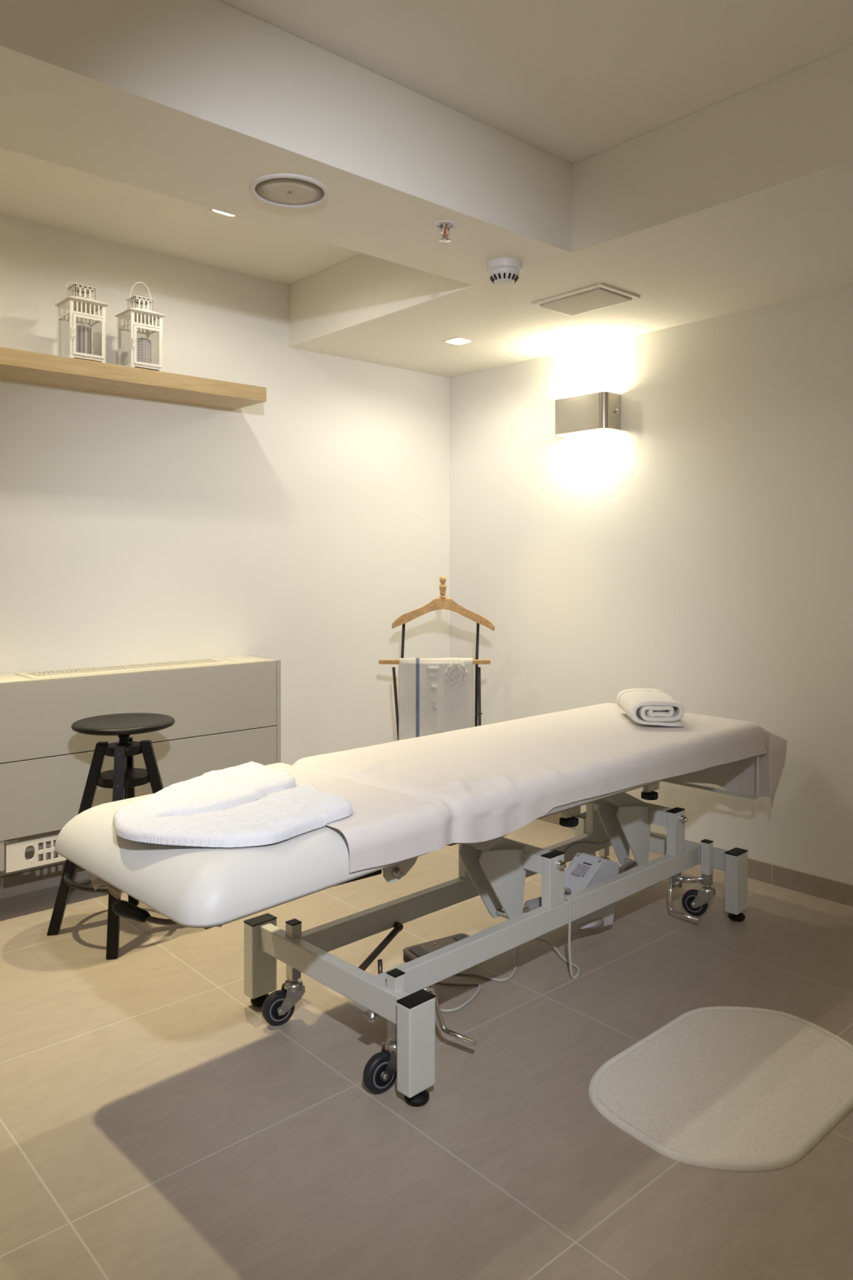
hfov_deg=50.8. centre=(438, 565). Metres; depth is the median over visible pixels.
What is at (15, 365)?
wall shelf
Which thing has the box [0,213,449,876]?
wall
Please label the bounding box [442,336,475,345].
recessed light
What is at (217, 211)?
diffuser
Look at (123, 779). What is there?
bar stool
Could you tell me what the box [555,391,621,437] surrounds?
wall lamp
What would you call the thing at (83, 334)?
candle
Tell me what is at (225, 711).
base cabinet
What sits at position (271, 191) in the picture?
grille
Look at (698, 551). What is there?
wall
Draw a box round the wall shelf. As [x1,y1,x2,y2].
[0,346,266,409]
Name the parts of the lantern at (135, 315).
post, post, bail handle, post, door, post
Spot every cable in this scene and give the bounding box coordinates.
[430,887,580,1012]
[562,837,609,852]
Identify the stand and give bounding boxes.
[378,575,494,740]
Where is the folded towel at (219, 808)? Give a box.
[112,761,352,847]
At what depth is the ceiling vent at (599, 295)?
3.05 m
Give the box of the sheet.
[255,702,786,872]
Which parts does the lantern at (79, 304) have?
post, post, bail handle, door, post, post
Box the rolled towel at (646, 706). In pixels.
[616,688,684,726]
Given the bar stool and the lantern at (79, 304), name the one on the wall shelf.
the lantern at (79, 304)
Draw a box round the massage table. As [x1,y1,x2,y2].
[54,755,759,1106]
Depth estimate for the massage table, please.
2.16 m
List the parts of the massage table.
release lever, leg, caster post, rail, brake lever, caster post, leg, rail, lever plate, lift arm, lever plate, actuator rod, rail, board, knob, lid, leg, lift arm, lever plate, lift arm, lever plate, knob, rail, caster post, leg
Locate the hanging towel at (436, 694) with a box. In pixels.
[398,657,472,740]
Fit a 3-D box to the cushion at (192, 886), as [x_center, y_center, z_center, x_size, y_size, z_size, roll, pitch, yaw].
[-0.410,0.563,1.923,0.599,0.103,0.628,0,0,-44]
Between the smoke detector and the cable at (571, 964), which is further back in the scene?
the smoke detector
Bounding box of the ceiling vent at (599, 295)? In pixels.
[531,282,639,315]
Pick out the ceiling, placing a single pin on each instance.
(693, 159)
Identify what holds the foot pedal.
on the floor
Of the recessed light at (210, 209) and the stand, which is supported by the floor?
the stand
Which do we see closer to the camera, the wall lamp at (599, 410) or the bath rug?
the bath rug
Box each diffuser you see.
[213,209,234,216]
[446,337,470,344]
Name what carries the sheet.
on the massage table
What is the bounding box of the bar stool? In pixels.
[46,712,174,959]
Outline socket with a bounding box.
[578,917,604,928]
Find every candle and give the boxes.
[73,325,91,357]
[133,337,151,366]
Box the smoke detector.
[486,257,522,285]
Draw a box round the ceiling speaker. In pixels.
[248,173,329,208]
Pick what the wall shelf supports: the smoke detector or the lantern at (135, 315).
the lantern at (135, 315)
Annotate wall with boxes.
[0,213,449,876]
[449,285,852,884]
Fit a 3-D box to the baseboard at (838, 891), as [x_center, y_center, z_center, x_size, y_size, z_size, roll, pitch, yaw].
[1.791,1.074,2.435,0.011,0.070,5.200,0,0,-42]
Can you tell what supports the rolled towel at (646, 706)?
on the sheet
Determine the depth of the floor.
1.81 m
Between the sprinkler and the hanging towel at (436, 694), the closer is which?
the sprinkler
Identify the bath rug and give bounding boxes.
[588,1006,852,1171]
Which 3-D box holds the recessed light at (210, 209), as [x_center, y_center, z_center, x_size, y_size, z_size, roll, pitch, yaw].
[-0.693,-1.172,2.956,0.094,0.004,0.094,0,0,-42]
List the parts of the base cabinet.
grille plate, panel, panel, panel, panel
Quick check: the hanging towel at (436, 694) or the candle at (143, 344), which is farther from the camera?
the hanging towel at (436, 694)
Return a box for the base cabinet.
[0,655,280,873]
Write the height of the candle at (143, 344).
0.108 m
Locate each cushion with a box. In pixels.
[54,793,430,928]
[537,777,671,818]
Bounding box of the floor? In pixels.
[0,819,852,1279]
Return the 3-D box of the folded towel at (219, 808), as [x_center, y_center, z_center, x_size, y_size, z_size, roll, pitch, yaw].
[-0.450,0.498,1.891,0.478,0.036,0.531,0,0,-44]
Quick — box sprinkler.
[431,220,457,243]
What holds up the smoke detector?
attached to the ceiling
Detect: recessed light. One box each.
[208,208,235,217]
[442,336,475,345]
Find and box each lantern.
[53,282,109,362]
[114,281,165,371]
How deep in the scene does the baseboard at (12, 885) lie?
3.06 m
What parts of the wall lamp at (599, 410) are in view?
knob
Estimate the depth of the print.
2.65 m
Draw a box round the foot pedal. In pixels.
[403,933,469,962]
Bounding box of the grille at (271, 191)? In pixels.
[254,177,324,205]
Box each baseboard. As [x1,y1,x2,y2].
[0,862,89,898]
[537,812,852,906]
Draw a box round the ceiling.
[0,0,852,377]
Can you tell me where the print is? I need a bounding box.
[571,862,591,876]
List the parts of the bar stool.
leg, leg, seat, leg, leg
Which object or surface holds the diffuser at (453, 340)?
attached to the recessed light at (457, 340)

